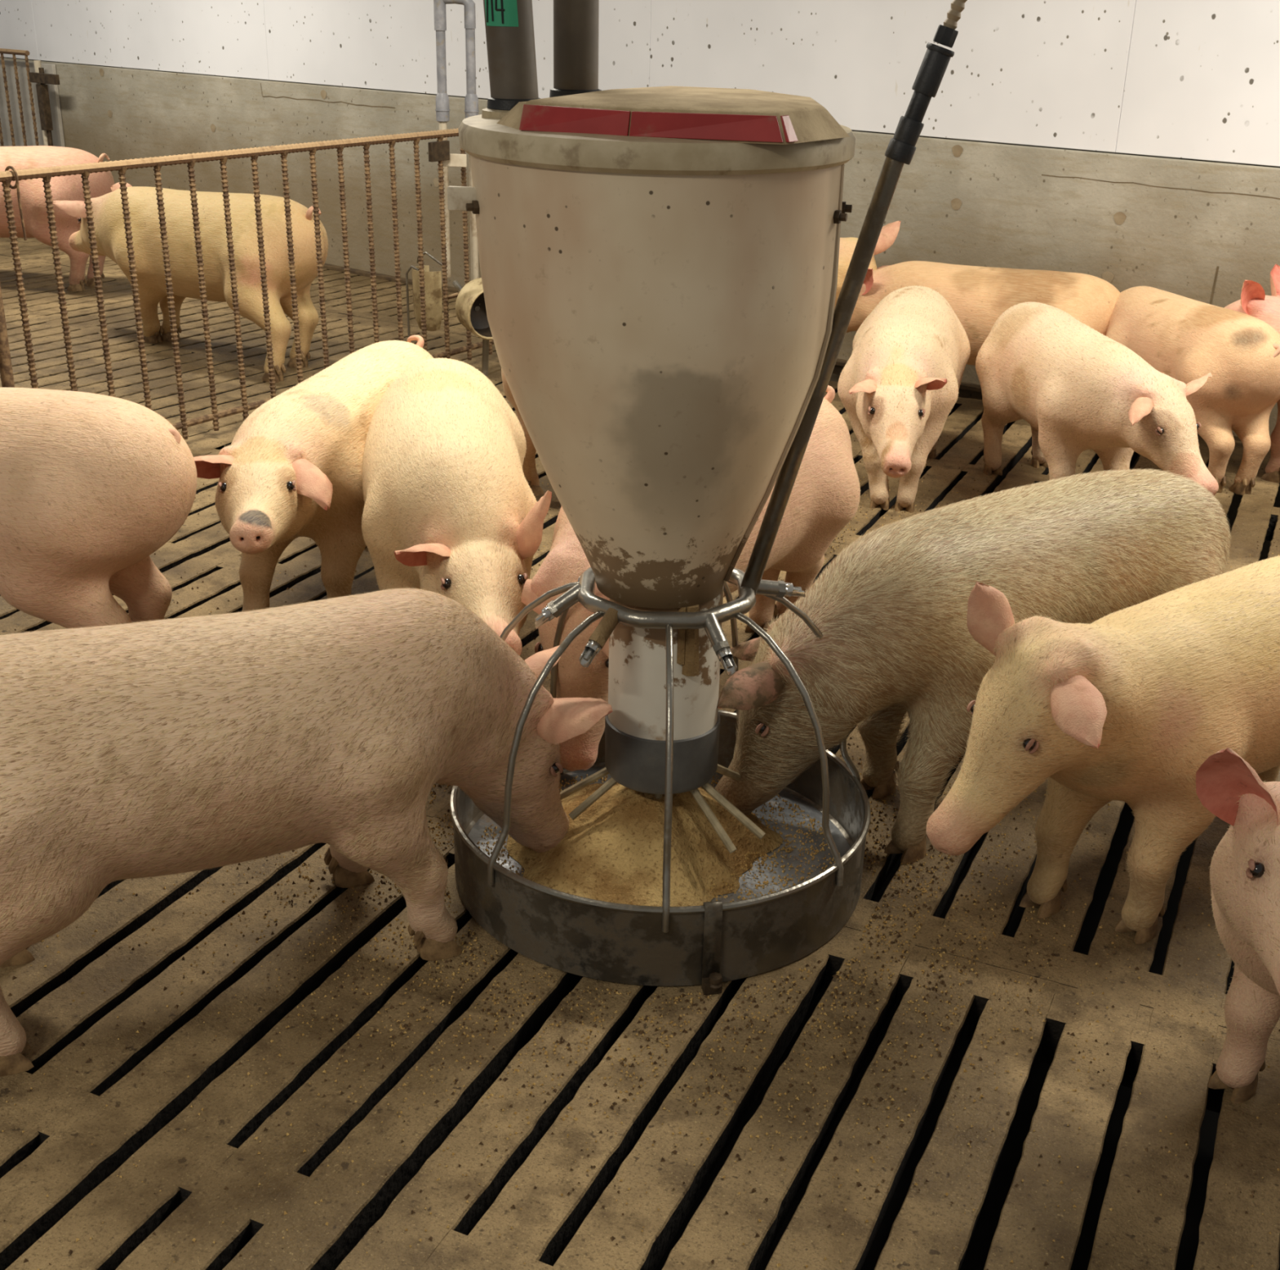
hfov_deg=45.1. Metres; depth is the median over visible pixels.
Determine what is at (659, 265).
pet feeder
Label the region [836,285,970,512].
pig
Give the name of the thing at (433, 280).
plate
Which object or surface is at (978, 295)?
pig
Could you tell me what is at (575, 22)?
pipe
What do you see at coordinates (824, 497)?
pig
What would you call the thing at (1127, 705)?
pig
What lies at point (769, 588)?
socket
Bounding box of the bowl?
[452,277,493,377]
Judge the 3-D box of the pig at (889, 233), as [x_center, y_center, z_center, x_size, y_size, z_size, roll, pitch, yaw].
[0.452,-1.349,6.281,1.156,0.697,0.488,0,23,-3]
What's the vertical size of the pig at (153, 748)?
0.634 m
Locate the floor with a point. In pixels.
(1204, 1226)
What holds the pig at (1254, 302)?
on the floor
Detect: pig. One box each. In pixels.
[0,146,114,291]
[0,386,197,628]
[0,586,613,1076]
[52,182,328,382]
[193,334,433,612]
[360,357,551,655]
[501,368,543,496]
[520,385,860,771]
[714,468,1231,864]
[834,221,901,307]
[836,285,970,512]
[846,261,1120,365]
[926,555,1279,944]
[975,301,1218,496]
[1106,285,1279,494]
[1195,747,1279,1103]
[1224,264,1279,483]
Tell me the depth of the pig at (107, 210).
6.38 m
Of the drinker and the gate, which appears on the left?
the gate
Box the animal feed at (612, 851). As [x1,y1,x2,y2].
[506,782,783,906]
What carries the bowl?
on the floor
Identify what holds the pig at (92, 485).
on the floor
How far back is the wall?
6.49 m
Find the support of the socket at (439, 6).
attached to the pipe at (471, 100)
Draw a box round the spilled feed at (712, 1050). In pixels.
[2,464,1279,1269]
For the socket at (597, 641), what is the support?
attached to the pet feeder
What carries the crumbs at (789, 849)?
on the pet feeder
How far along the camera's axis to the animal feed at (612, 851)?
2.80 m
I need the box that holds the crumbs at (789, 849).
[476,774,839,902]
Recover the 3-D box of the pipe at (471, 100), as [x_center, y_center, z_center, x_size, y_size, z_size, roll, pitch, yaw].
[-0.747,-2.592,6.192,0.184,2.400,0.064,5,23,7]
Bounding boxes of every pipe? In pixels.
[433,0,479,280]
[481,0,540,119]
[549,0,601,97]
[740,0,967,595]
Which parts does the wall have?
wall panel, wall panel, wall panel, wall panel, wall panel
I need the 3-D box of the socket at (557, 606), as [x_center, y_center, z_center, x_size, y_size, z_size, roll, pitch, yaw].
[-0.128,-0.061,2.700,0.069,0.061,0.030,-1,23,-5]
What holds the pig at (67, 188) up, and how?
on the floor
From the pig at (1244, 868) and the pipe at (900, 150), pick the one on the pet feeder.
the pipe at (900, 150)
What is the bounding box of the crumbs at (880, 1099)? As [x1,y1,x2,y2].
[0,380,1279,1269]
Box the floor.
[0,237,1279,1269]
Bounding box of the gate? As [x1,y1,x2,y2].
[0,48,59,146]
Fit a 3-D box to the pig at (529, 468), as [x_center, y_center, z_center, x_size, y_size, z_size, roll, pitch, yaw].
[0.017,-0.835,5.196,0.389,0.579,1.276,19,29,36]
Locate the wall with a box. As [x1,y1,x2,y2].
[0,0,1279,560]
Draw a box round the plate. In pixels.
[411,265,442,331]
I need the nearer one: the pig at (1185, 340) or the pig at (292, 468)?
the pig at (292, 468)
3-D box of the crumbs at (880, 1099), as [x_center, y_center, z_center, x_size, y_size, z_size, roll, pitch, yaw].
[0.098,0.009,3.945,3.806,0.006,4.904,11,25,22]
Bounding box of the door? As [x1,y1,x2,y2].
[0,59,65,146]
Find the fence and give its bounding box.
[0,128,494,439]
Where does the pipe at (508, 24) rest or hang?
on the pet feeder
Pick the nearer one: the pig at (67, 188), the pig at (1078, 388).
the pig at (1078, 388)
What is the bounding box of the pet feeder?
[447,85,871,995]
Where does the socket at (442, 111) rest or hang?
attached to the pipe at (471, 100)
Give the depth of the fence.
5.44 m
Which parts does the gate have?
rail, hinge post, hinge post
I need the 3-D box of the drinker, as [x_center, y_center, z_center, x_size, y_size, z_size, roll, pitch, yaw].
[-0.803,-1.406,6.450,0.378,0.375,0.130,17,28,33]
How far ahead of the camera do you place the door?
10.25 m
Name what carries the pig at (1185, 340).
on the floor
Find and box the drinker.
[405,251,459,337]
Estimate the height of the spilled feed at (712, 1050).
0.004 m
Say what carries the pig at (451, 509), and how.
on the floor
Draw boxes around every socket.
[433,0,446,31]
[435,93,449,122]
[464,93,479,118]
[547,582,580,617]
[588,608,618,649]
[704,613,729,655]
[755,579,786,597]
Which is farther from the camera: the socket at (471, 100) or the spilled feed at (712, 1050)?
the socket at (471, 100)
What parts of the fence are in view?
fence post, rail, rail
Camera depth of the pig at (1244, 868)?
1.98 m
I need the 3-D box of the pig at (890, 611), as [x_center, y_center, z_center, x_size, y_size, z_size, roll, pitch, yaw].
[0.671,0.025,3.132,1.301,0.636,0.442,-12,26,-28]
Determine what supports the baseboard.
attached to the wall
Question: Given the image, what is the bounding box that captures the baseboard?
[322,263,1240,441]
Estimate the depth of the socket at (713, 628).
2.56 m

